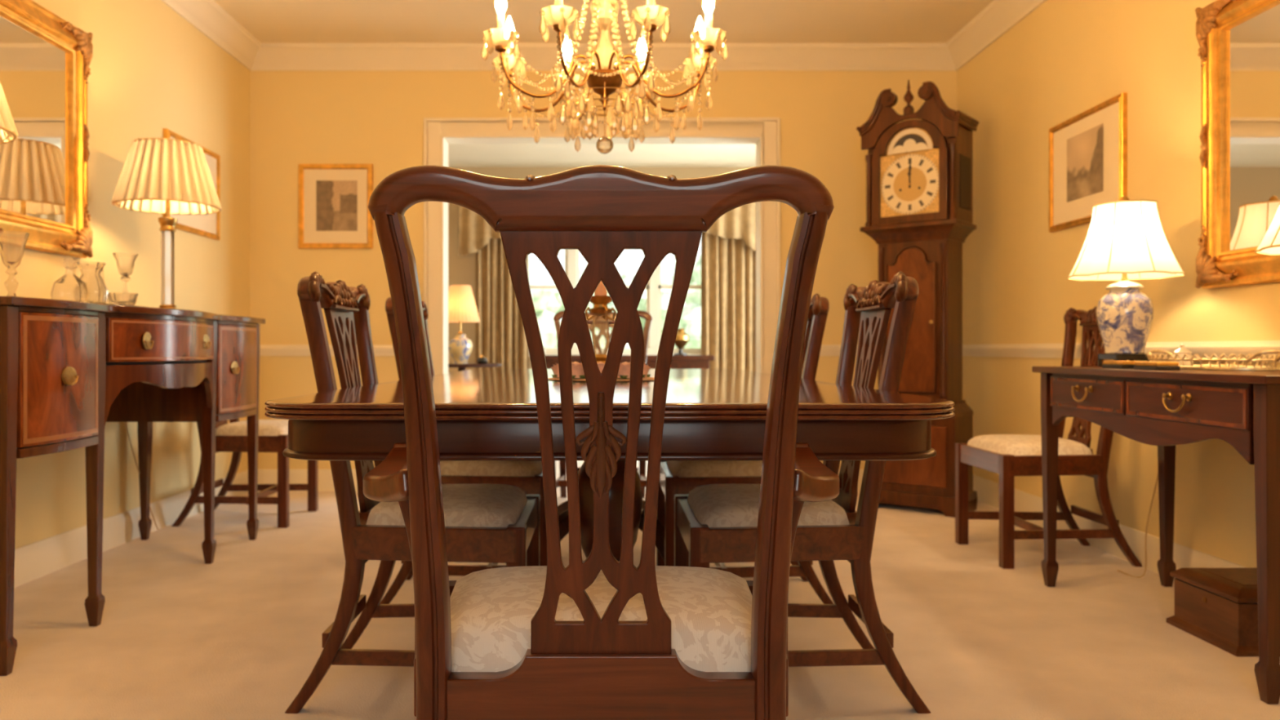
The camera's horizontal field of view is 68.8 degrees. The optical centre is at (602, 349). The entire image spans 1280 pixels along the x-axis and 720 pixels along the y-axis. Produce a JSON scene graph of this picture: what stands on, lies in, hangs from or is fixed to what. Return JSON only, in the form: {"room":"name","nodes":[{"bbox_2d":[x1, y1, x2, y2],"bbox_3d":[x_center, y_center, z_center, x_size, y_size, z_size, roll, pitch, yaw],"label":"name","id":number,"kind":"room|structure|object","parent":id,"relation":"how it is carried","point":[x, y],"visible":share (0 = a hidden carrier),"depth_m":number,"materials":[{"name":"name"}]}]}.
{"room":"dining room","nodes":[
{"label":"dining room","id":0,"kind":"room"},
{"bbox_2d":[0,0,249,548],"bbox_3d":[-2.140,-0.470,1.965,0.100,2.620,7.130,0,0,0],"label":"wall","id":1,"kind":"structure","parent":0,"point":[153,71],"depth_m":4.25,"materials":[{"name":"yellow paint"}]},
{"bbox_2d":[0,0,93,257],"bbox_3d":[-2.056,-0.815,3.118,0.064,0.900,1.235,0,0,0],"label":"wall mirror","id":2,"kind":"object","parent":1,"relation":"attached to","point":[45,59],"visible":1,"depth_m":3.46,"materials":[{"name":"gold glass"}]},
{"bbox_2d":[0,15,68,224],"bbox_3d":[-2.076,-0.815,3.118,0.012,0.680,1.015,0,0,0],"label":"mirror glass","id":3,"kind":"object","parent":2,"relation":"attached to","point":[34,62],"depth_m":3.40,"materials":[{"name":"white"}]},
{"bbox_2d":[13,470,248,587],"bbox_3d":[-2.081,0.775,2.015,0.018,0.130,7.030,0,0,0],"label":"baseboard","id":4,"kind":"structure","parent":1,"relation":"attached to","point":[33,561],"depth_m":3.74,"materials":[{"name":"beige paint"}]},
{"bbox_2d":[163,128,220,239],"bbox_3d":[-2.078,-0.820,4.745,0.023,0.460,0.610,0,0,0],"label":"framed print","id":5,"kind":"object","parent":1,"relation":"attached to","point":[207,225],"visible":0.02,"depth_m":4.89,"materials":[{"name":"gold"}]},
{"bbox_2d":[160,0,261,70],"bbox_3d":[-2.038,-1.715,2.015,0.105,0.130,7.030,0,0,0],"label":"trim","id":6,"kind":"structure","parent":1,"relation":"attached to","point":[206,16],"depth_m":4.96,"materials":[{"name":"beige paint"}]},
{"bbox_2d":[448,166,754,373],"bbox_3d":[0.000,-0.470,9.160,5.400,2.620,0.120,0,0,0],"label":"wall","id":7,"kind":"structure","parent":0,"point":[461,268],"depth_m":9.10,"materials":[{"name":"beige paint"}]},
{"bbox_2d":[457,202,755,255],"bbox_3d":[0.130,-1.185,8.918,3.000,0.610,0.344,0,0,0],"label":"pelmet","id":8,"kind":"object","parent":7,"relation":"attached to","point":[474,233],"visible":0.18,"depth_m":8.78,"materials":[{"name":"beige fabric"}]},
{"bbox_2d":[475,238,528,368],"bbox_3d":[-0.959,-0.290,8.897,0.523,2.241,0.106,0,0,0],"label":"curtain","id":9,"kind":"object","parent":8,"relation":"hanging from","point":[500,336],"visible":0.26,"depth_m":8.88,"materials":[{"name":"beige fabric"}]},
{"bbox_2d":[700,232,755,371],"bbox_3d":[1.242,-0.290,8.897,0.623,2.241,0.106,0,0,0],"label":"curtain","id":10,"kind":"object","parent":8,"relation":"hanging from","point":[728,265],"visible":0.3,"depth_m":8.89,"materials":[{"name":"beige fabric"}]},
{"bbox_2d":[528,248,701,356],"bbox_3d":[0.070,-0.646,9.100,2.100,1.433,0.220,0,0,0],"label":"window","id":11,"kind":"structure","parent":7,"relation":"in","point":[654,286],"depth_m":9.11,"materials":[{"name":"beige paint"}]},
{"bbox_2d":[249,71,956,469],"bbox_3d":[0.000,-0.470,5.600,5.800,2.620,0.140,0,0,0],"label":"wall","id":12,"kind":"structure","parent":0,"point":[375,117],"depth_m":5.53,"materials":[{"name":"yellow paint"}]},
{"bbox_2d":[257,469,357,491],"bbox_3d":[-1.573,0.775,5.521,1.034,0.130,0.018,0,0,0],"label":"baseboard","id":13,"kind":"structure","parent":12,"relation":"attached to","point":[326,483],"depth_m":5.51,"materials":[{"name":"beige paint"}]},
{"bbox_2d":[259,344,395,355],"bbox_3d":[-1.573,0.006,5.517,1.034,0.068,0.026,0,0,0],"label":"trim","id":14,"kind":"structure","parent":12,"relation":"attached to","point":[264,349],"depth_m":5.51,"materials":[{"name":"beige paint"}]},
{"bbox_2d":[298,164,373,248],"bbox_3d":[-1.579,-0.846,5.518,0.437,0.498,0.023,0,0,0],"label":"framed print","id":15,"kind":"object","parent":12,"relation":"attached to","point":[334,212],"visible":1,"depth_m":5.52,"materials":[{"name":"gold"}]},
{"bbox_2d":[440,134,763,373],"bbox_3d":[-0.004,-0.214,5.600,1.910,2.109,0.180,0,0,0],"label":"trim","id":16,"kind":"structure","parent":12,"relation":"attached to","point":[445,140],"depth_m":5.53,"materials":[{"name":"beige paint"}]},
{"bbox_2d":[423,117,780,374],"bbox_3d":[-0.004,-0.262,5.518,2.104,2.213,0.032,0,0,0],"label":"trim","id":17,"kind":"structure","parent":12,"relation":"attached to","point":[770,127],"depth_m":5.51,"materials":[{"name":"beige paint"}]},
{"bbox_2d":[249,43,957,71],"bbox_3d":[0.005,-1.715,5.478,4.190,0.130,0.105,0,0,0],"label":"trim","id":18,"kind":"structure","parent":12,"relation":"attached to","point":[270,56],"depth_m":5.47,"materials":[{"name":"beige paint"}]},
{"bbox_2d":[819,344,857,355],"bbox_3d":[1.574,0.006,5.517,1.052,0.068,0.026,0,0,0],"label":"trim","id":19,"kind":"structure","parent":12,"relation":"attached to","point":[826,349],"depth_m":5.51,"materials":[{"name":"beige paint"}]},
{"bbox_2d":[838,469,863,491],"bbox_3d":[1.574,0.775,5.521,1.052,0.130,0.018,0,0,0],"label":"baseboard","id":20,"kind":"structure","parent":12,"relation":"attached to","point":[861,471],"depth_m":5.51,"materials":[{"name":"beige paint"}]},
{"bbox_2d":[213,0,993,166],"bbox_3d":[0.000,-1.830,3.800,6.000,0.100,10.800,0,0,0],"label":"ceiling","id":21,"kind":"structure","parent":0,"point":[269,21],"depth_m":5.15,"materials":[{"name":"beige paint"}]},
{"bbox_2d":[481,0,728,154],"bbox_3d":[0.006,-1.181,2.780,0.704,1.198,0.704,0,0,-45],"label":"chandelier","id":22,"kind":"object","parent":21,"relation":"hanging from","point":[604,81],"visible":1,"depth_m":2.71,"materials":[{"name":"gold metal"}]},
{"bbox_2d":[0,460,1279,719],"bbox_3d":[0.000,0.890,3.800,6.000,0.100,10.800,0,0,0],"label":"floor","id":23,"kind":"structure","parent":0,"point":[237,636],"depth_m":2.72,"materials":[{"name":"beige carpet"}]},
{"bbox_2d":[0,296,265,675],"bbox_3d":[-1.742,0.352,3.265,0.635,0.976,1.780,0,0,0],"label":"sideboard","id":24,"kind":"object","parent":23,"relation":"on","point":[68,369],"visible":1,"depth_m":2.84,"materials":[{"name":"brown wood"}]},
{"bbox_2d":[0,82,18,144],"bbox_3d":[-1.775,-0.487,2.450,0.412,0.702,0.409,0,0,0],"label":"table lamp","id":25,"kind":"object","parent":24,"relation":"on","point":[8,131],"visible":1,"depth_m":2.51,"materials":[{"name":"beige fabric"}]},
{"bbox_2d":[0,231,29,296],"bbox_3d":[-1.735,-0.239,2.740,0.089,0.207,0.085,0,0,0],"label":"crystal vase","id":26,"kind":"object","parent":24,"relation":"on","point":[2,253],"visible":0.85,"depth_m":2.75,"materials":[{"name":"clear glass"}]},
{"bbox_2d":[0,231,29,268],"bbox_3d":[-1.735,-0.290,2.740,0.089,0.105,0.085,0,0,0],"label":"bowl","id":27,"kind":"object","parent":26,"relation":"on","point":[2,253],"depth_m":2.75,"materials":[{"name":"clear glass"}]},
{"bbox_2d":[96,302,143,306],"bbox_3d":[-1.700,-0.142,3.180,0.231,0.012,0.546,0,0,0],"label":"tray","id":28,"kind":"object","parent":24,"relation":"on","point":[96,303],"visible":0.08,"depth_m":3.08,"materials":[{"name":"silver metal"}]},
{"bbox_2d":[50,255,89,302],"bbox_3d":[-1.700,-0.220,2.980,0.106,0.160,0.106,0,0,21],"label":"decanter","id":29,"kind":"object","parent":28,"relation":"on","point":[78,280],"visible":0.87,"depth_m":3.00,"materials":[{"name":"clear glass"}]},
{"bbox_2d":[74,262,106,303],"bbox_3d":[-1.712,-0.215,3.124,0.103,0.150,0.111,0,0,-41],"label":"glass jug","id":30,"kind":"object","parent":28,"relation":"on","point":[101,267],"visible":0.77,"depth_m":3.12,"materials":[{"name":"clear glass"}]},
{"bbox_2d":[106,292,137,305],"bbox_3d":[-1.670,-0.168,3.245,0.099,0.055,0.099,0,0,22],"label":"crystal bowl","id":31,"kind":"object","parent":28,"relation":"on","point":[130,302],"visible":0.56,"depth_m":3.23,"materials":[{"name":"clear glass"}]},
{"bbox_2d":[112,253,137,305],"bbox_3d":[-1.710,-0.241,3.345,0.082,0.202,0.082,0,0,20],"label":"goblet","id":32,"kind":"object","parent":28,"relation":"on","point":[125,275],"visible":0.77,"depth_m":3.35,"materials":[{"name":"clear glass"}]},
{"bbox_2d":[112,253,137,276],"bbox_3d":[-1.710,-0.302,3.345,0.082,0.080,0.082,0,0,-21],"label":"bowl","id":33,"kind":"object","parent":32,"relation":"on","point":[135,256],"depth_m":3.35,"materials":[{"name":"clear glass"}]},
{"bbox_2d":[111,137,222,530],"bbox_3d":[-1.899,-0.002,3.917,0.739,1.673,0.410,0,0,41],"label":"table lamp","id":34,"kind":"object","parent":24,"relation":"on","point":[167,176],"visible":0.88,"depth_m":3.71,"materials":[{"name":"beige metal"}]},
{"bbox_2d":[171,314,318,528],"bbox_3d":[-1.765,0.330,4.630,0.560,1.021,0.514,0,0,0],"label":"dining chair","id":35,"kind":"object","parent":23,"relation":"on","point":[232,437],"visible":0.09,"depth_m":4.42,"materials":[{"name":"brown wood"}]},
{"bbox_2d":[215,419,288,435],"bbox_3d":[-1.692,0.399,4.630,0.378,0.086,0.447,0,0,0],"label":"seat cushion","id":36,"kind":"object","parent":35,"relation":"on","point":[266,427],"depth_m":4.46,"materials":[{"name":"beige fabric"}]},
{"bbox_2d":[284,271,539,713],"bbox_3d":[-0.455,0.330,2.360,0.560,1.021,0.514,0,0,0],"label":"dining chair","id":37,"kind":"object","parent":23,"relation":"on","point":[499,523],"visible":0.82,"depth_m":2.16,"materials":[{"name":"brown wood"}]},
{"bbox_2d":[365,484,527,527],"bbox_3d":[-0.382,0.399,2.360,0.378,0.086,0.447,0,0,0],"label":"seat cushion","id":38,"kind":"object","parent":37,"relation":"on","point":[464,505],"depth_m":2.20,"materials":[{"name":"beige fabric"}]},
{"bbox_2d":[379,297,555,604],"bbox_3d":[-0.455,0.330,3.220,0.560,1.021,0.514,0,0,0],"label":"dining chair","id":39,"kind":"object","parent":23,"relation":"on","point":[526,475],"visible":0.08,"depth_m":3.01,"materials":[{"name":"brown wood"}]},
{"bbox_2d":[440,460,542,476],"bbox_3d":[-0.382,0.399,3.220,0.378,0.086,0.447,0,0,0],"label":"seat cushion","id":40,"kind":"object","parent":39,"relation":"on","point":[448,468],"depth_m":3.03,"materials":[{"name":"beige fabric"}]},
{"bbox_2d":[448,363,502,371],"bbox_3d":[-1.130,0.475,7.500,0.650,0.720,0.650,0,0,0],"label":"end table","id":41,"kind":"object","parent":23,"relation":"on","point":[460,366],"visible":0.19,"depth_m":7.25,"materials":[{"name":"brown wood"}]},
{"bbox_2d":[448,284,479,364],"bbox_3d":[-1.140,-0.198,7.480,0.314,0.625,0.312,0,0,0],"label":"table lamp","id":42,"kind":"object","parent":41,"relation":"on","point":[462,308],"visible":0.88,"depth_m":7.40,"materials":[{"name":"yellow ceramic"}]},
{"bbox_2d":[448,333,472,364],"bbox_3d":[-1.140,-0.005,7.480,0.196,0.240,0.196,0,0,0],"label":"vase","id":43,"kind":"object","parent":42,"relation":"attached to","point":[460,347],"depth_m":7.42,"materials":[{"name":"white ceramic"}]},
{"bbox_2d":[476,355,488,364],"bbox_3d":[-0.960,0.079,7.440,0.090,0.072,0.090,0,0,0],"label":"ornament","id":44,"kind":"object","parent":41,"relation":"on","point":[481,360],"visible":1,"depth_m":7.41,"materials":[{"name":"black wood"}]},
{"bbox_2d":[363,164,839,719],"bbox_3d":[-0.002,0.309,1.367,0.681,1.062,0.536,0,0,0],"label":"chair","id":45,"kind":"object","parent":23,"relation":"on","point":[600,637],"visible":1,"depth_m":1.18,"materials":[{"name":"brown wood"}]},
{"bbox_2d":[449,565,752,671],"bbox_3d":[-0.002,0.399,1.428,0.529,0.086,0.378,0,0,0],"label":"seat cushion","id":46,"kind":"object","parent":45,"relation":"on","point":[492,611],"depth_m":1.29,"materials":[{"name":"beige fabric"}]},
{"bbox_2d":[552,310,652,497],"bbox_3d":[0.000,0.309,5.053,0.681,1.062,0.536,0,0,0],"label":"chair","id":47,"kind":"object","parent":23,"relation":"on","point":[601,323],"visible":0.2,"depth_m":5.26,"materials":[{"name":"brown wood"}]},
{"bbox_2d":[264,368,954,561],"bbox_3d":[0.012,0.464,2.870,1.202,0.752,2.708,0,0,0],"label":"dining table","id":48,"kind":"object","parent":23,"relation":"on","point":[482,414],"visible":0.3,"depth_m":1.55,"materials":[{"name":"brown wood"}]},
{"bbox_2d":[547,377,653,381],"bbox_3d":[0.012,0.086,2.720,0.371,0.004,0.371,0,0,0],"label":"lace doily","id":49,"kind":"object","parent":48,"relation":"on","point":[647,378],"visible":0.2,"depth_m":2.64,"materials":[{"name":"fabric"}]},
{"bbox_2d":[551,363,559,377],"bbox_3d":[-0.114,0.059,2.699,0.072,0.049,0.073,0,0,-11],"label":"rose","id":50,"kind":"object","parent":49,"relation":"on","point":[555,369],"visible":0.28,"depth_m":2.68,"materials":[{"name":"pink plant"}]},
{"bbox_2d":[571,361,585,378],"bbox_3d":[-0.075,0.059,2.635,0.073,0.049,0.072,0,0,39],"label":"rose","id":51,"kind":"object","parent":49,"relation":"on","point":[577,368],"visible":0.67,"depth_m":2.61,"materials":[{"name":"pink plant"}]},
{"bbox_2d":[583,280,616,378],"bbox_3d":[-0.006,-0.062,2.720,0.132,0.292,0.132,0,0,0],"label":"candlestick","id":52,"kind":"object","parent":49,"relation":"on","point":[600,300],"visible":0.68,"depth_m":2.70,"materials":[{"name":"gold metal"}]},
{"bbox_2d":[594,280,607,295],"bbox_3d":[-0.006,-0.179,2.720,0.038,0.058,0.038,0,0,0],"label":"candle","id":53,"kind":"object","parent":52,"relation":"on","point":[601,290],"depth_m":2.71,"materials":[{"name":"wax"}]},
{"bbox_2d":[596,361,604,373],"bbox_3d":[-0.004,0.059,2.610,0.073,0.049,0.072,0,0,0],"label":"rose","id":54,"kind":"object","parent":49,"relation":"on","point":[601,365],"visible":0.16,"depth_m":2.59,"materials":[{"name":"pink plant"}]},
{"bbox_2d":[617,361,630,378],"bbox_3d":[0.066,0.059,2.637,0.073,0.049,0.072,0,0,-40],"label":"rose","id":55,"kind":"object","parent":49,"relation":"on","point":[624,372],"visible":0.7,"depth_m":2.61,"materials":[{"name":"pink plant"}]},
{"bbox_2d":[642,363,650,377],"bbox_3d":[0.103,0.059,2.702,0.072,0.049,0.073,0,0,10],"label":"rose","id":56,"kind":"object","parent":49,"relation":"on","point":[646,368],"visible":0.2,"depth_m":2.68,"materials":[{"name":"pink plant"}]},
{"bbox_2d":[545,355,714,368],"bbox_3d":[0.170,0.445,8.150,1.560,0.790,0.440,0,0,0],"label":"base cabinet","id":57,"kind":"object","parent":23,"relation":"on","point":[678,362],"visible":0.12,"depth_m":7.93,"materials":[{"name":"brown wood"}]},
{"bbox_2d":[673,328,688,355],"bbox_3d":[0.680,-0.068,8.150,0.150,0.235,0.150,0,0,0],"label":"brass urn","id":58,"kind":"object","parent":57,"relation":"on","point":[682,338],"visible":0.85,"depth_m":8.10,"materials":[{"name":"gold metal"}]},
{"bbox_2d":[656,293,834,604],"bbox_3d":[0.479,0.330,3.200,0.560,1.021,0.514,0,0,0],"label":"dining chair","id":59,"kind":"object","parent":23,"relation":"on","point":[676,477],"visible":0.19,"depth_m":2.99,"materials":[{"name":"brown wood"}]},
{"bbox_2d":[666,460,762,477],"bbox_3d":[0.406,0.399,3.200,0.378,0.086,0.447,0,0,0],"label":"seat cushion","id":60,"kind":"object","parent":59,"relation":"on","point":[680,468],"depth_m":3.01,"materials":[{"name":"beige fabric"}]},
{"bbox_2d":[674,271,930,713],"bbox_3d":[0.479,0.330,2.360,0.560,1.021,0.514,0,0,0],"label":"dining chair","id":61,"kind":"object","parent":23,"relation":"on","point":[714,523],"visible":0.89,"depth_m":2.16,"materials":[{"name":"brown wood"}]},
{"bbox_2d":[687,484,849,527],"bbox_3d":[0.406,0.399,2.360,0.378,0.086,0.447,0,0,0],"label":"seat cushion","id":62,"kind":"object","parent":61,"relation":"on","point":[712,505],"depth_m":2.20,"materials":[{"name":"beige fabric"}]},
{"bbox_2d":[856,80,979,517],"bbox_3d":[1.659,-0.278,4.915,0.548,2.235,0.329,0,0,40],"label":"clock","id":63,"kind":"object","parent":23,"relation":"on","point":[919,173],"visible":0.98,"depth_m":4.80,"materials":[{"name":"brown wood"}]},
{"bbox_2d":[856,80,979,226],"bbox_3d":[1.652,-1.022,4.906,0.601,0.745,0.568,0,0,0],"label":"hood","id":64,"kind":"object","parent":63,"relation":"attached to","point":[919,172],"depth_m":4.81,"materials":[{"name":"brown wood"}]},
{"bbox_2d":[955,306,1142,568],"bbox_3d":[1.810,0.330,3.810,0.560,1.021,0.514,0,0,0],"label":"dining chair","id":65,"kind":"object","parent":23,"relation":"on","point":[1008,456],"visible":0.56,"depth_m":3.66,"materials":[{"name":"brown wood"}]},
{"bbox_2d":[967,434,1092,455],"bbox_3d":[1.737,0.399,3.810,0.378,0.086,0.447,0,0,0],"label":"seat cushion","id":66,"kind":"object","parent":65,"relation":"on","point":[990,444],"depth_m":3.69,"materials":[{"name":"beige fabric"}]},
{"bbox_2d":[1031,366,1279,704],"bbox_3d":[1.798,0.451,2.760,0.525,0.779,1.200,0,0,0],"label":"side table","id":67,"kind":"object","parent":23,"relation":"on","point":[1165,409],"visible":0.99,"depth_m":2.55,"materials":[{"name":"brown wood"}]},
{"bbox_2d":[1102,360,1142,368],"bbox_3d":[1.655,0.049,2.970,0.070,0.024,0.120,0,0,0],"label":"book","id":68,"kind":"object","parent":67,"relation":"on","point":[1106,364],"visible":0.83,"depth_m":2.93,"materials":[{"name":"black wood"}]},
{"bbox_2d":[1066,195,1185,577],"bbox_3d":[1.865,0.153,3.277,0.458,1.380,0.359,0,0,-26],"label":"table lamp","id":69,"kind":"object","parent":67,"relation":"on","point":[1126,240],"visible":0.96,"depth_m":3.18,"materials":[{"name":"white ceramic"}]},
{"bbox_2d":[1120,273,1128,280],"bbox_3d":[1.820,-0.281,3.255,0.024,0.087,0.024,0,0,0],"label":"socket","id":70,"kind":"object","parent":69,"relation":"attached to","point":[1124,276],"depth_m":3.25,"materials":[{"name":"gold metal"}]},
{"bbox_2d":[1096,288,1153,353],"bbox_3d":[1.820,-0.099,3.255,0.176,0.228,0.176,0,0,0],"label":"jar","id":71,"kind":"object","parent":69,"relation":"on","point":[1125,316],"depth_m":3.19,"materials":[{"name":"blue ceramic"}]},
{"bbox_2d":[1133,361,1180,369],"bbox_3d":[1.655,0.049,2.790,0.070,0.024,0.120,0,0,0],"label":"book","id":72,"kind":"object","parent":67,"relation":"on","point":[1139,365],"visible":1,"depth_m":2.73,"materials":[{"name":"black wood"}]},
{"bbox_2d":[1146,349,1279,370],"bbox_3d":[1.860,0.030,2.860,0.271,0.058,0.553,0,0,0],"label":"tray","id":73,"kind":"object","parent":67,"relation":"on","point":[1274,358],"visible":0.86,"depth_m":2.72,"materials":[{"name":"silver metal"}]},
{"bbox_2d":[1170,343,1193,366],"bbox_3d":[1.800,0.018,2.900,0.060,0.070,0.060,0,0,0],"label":"jar","id":74,"kind":"object","parent":73,"relation":"on","point":[1181,351],"visible":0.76,"depth_m":2.88,"materials":[{"name":"silver metal"}]},
{"bbox_2d":[1180,365,1276,370],"bbox_3d":[1.860,0.056,2.860,0.250,0.006,0.450,0,0,0],"label":"tray","id":75,"kind":"object","parent":73,"relation":"on","point":[1200,367],"depth_m":2.69,"materials":[{"name":"silver metal"}]},
{"bbox_2d":[1254,204,1279,255],"bbox_3d":[1.845,-0.238,2.325,0.366,0.598,0.366,0,0,0],"label":"table lamp","id":76,"kind":"object","parent":67,"relation":"on","point":[1269,245],"visible":1,"depth_m":2.37,"materials":[{"name":"white"}]},
{"bbox_2d":[1166,568,1258,656],"bbox_3d":[1.894,0.750,2.710,0.324,0.180,0.320,0,0,0],"label":"box","id":77,"kind":"object","parent":23,"relation":"on","point":[1218,606],"visible":0.75,"depth_m":2.67,"materials":[{"name":"brown wood"}]},
{"bbox_2d":[956,0,1279,568],"bbox_3d":[2.150,-0.470,1.965,0.100,2.620,7.130,0,0,0],"label":"wall","id":78,"kind":"structure","parent":0,"point":[1065,59],"depth_m":3.99,"materials":[{"name":"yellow paint"}]},
{"bbox_2d":[946,0,1046,71],"bbox_3d":[2.047,-1.715,2.015,0.105,0.130,7.030,0,0,0],"label":"trim","id":79,"kind":"structure","parent":78,"relation":"attached to","point":[999,16],"depth_m":4.96,"materials":[{"name":"beige paint"}]},
{"bbox_2d":[1048,92,1127,232],"bbox_3d":[2.087,-0.786,4.043,0.023,0.483,0.615,0,0,0],"label":"framed print","id":80,"kind":"object","parent":78,"relation":"attached to","point":[1088,150],"visible":0.99,"depth_m":4.02,"materials":[{"name":"gold"}]},
{"bbox_2d":[973,475,1248,579],"bbox_3d":[2.091,0.775,2.015,0.018,0.130,7.030,0,0,0],"label":"baseboard","id":81,"kind":"structure","parent":78,"relation":"attached to","point":[988,491],"depth_m":3.76,"materials":[{"name":"beige paint"}]},
{"bbox_2d":[962,340,1279,362],"bbox_3d":[2.087,0.006,2.015,0.026,0.068,7.030,0,0,0],"label":"trim","id":82,"kind":"structure","parent":78,"relation":"attached to","point":[1055,350],"depth_m":3.53,"materials":[{"name":"beige paint"}]},
{"bbox_2d":[1195,0,1279,288],"bbox_3d":[2.066,-0.695,2.695,0.064,0.970,1.070,0,0,0],"label":"wall mirror","id":83,"kind":"object","parent":78,"relation":"attached to","point":[1238,41],"visible":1,"depth_m":3.05,"materials":[{"name":"gold glass"}]},
{"bbox_2d":[1226,4,1279,250],"bbox_3d":[2.086,-0.695,2.695,0.012,0.750,0.850,0,0,0],"label":"mirror glass","id":84,"kind":"object","parent":83,"relation":"attached to","point":[1253,35],"depth_m":2.99,"materials":[{"name":"white"}]},
{"label":"outside","id":85,"kind":"structure","parent":0,"visible":0},
{"bbox_3d":[0.000,1.240,36.300,28.000,0.200,47.400,0,0,0],"label":"ground","id":86,"kind":"structure","parent":85,"visible":0},
{"bbox_2d":[528,257,561,348],"bbox_3d":[-2.354,-0.234,17.028,3.370,2.907,2.317,0,0,0],"label":"tree","id":87,"kind":"object","parent":86,"relation":"on","point":[545,304],"visible":0.02,"depth_m":16.48,"materials":[{"name":"green plant"}]},
{"bbox_2d":[549,263,684,348],"bbox_3d":[0.265,-0.395,22.019,3.925,3.406,3.095,0,0,0],"label":"tree","id":88,"kind":"object","parent":86,"relation":"on","point":[627,277],"visible":0.09,"depth_m":21.18,"materials":[{"name":"green plant"}]},
{"bbox_2d":[673,254,701,348],"bbox_3d":[2.492,-0.569,18.022,3.647,3.507,2.439,0,0,0],"label":"tree","id":89,"kind":"object","parent":86,"relation":"on","point":[691,317],"visible":0.09,"depth_m":17.38,"materials":[{"name":"green plant"}]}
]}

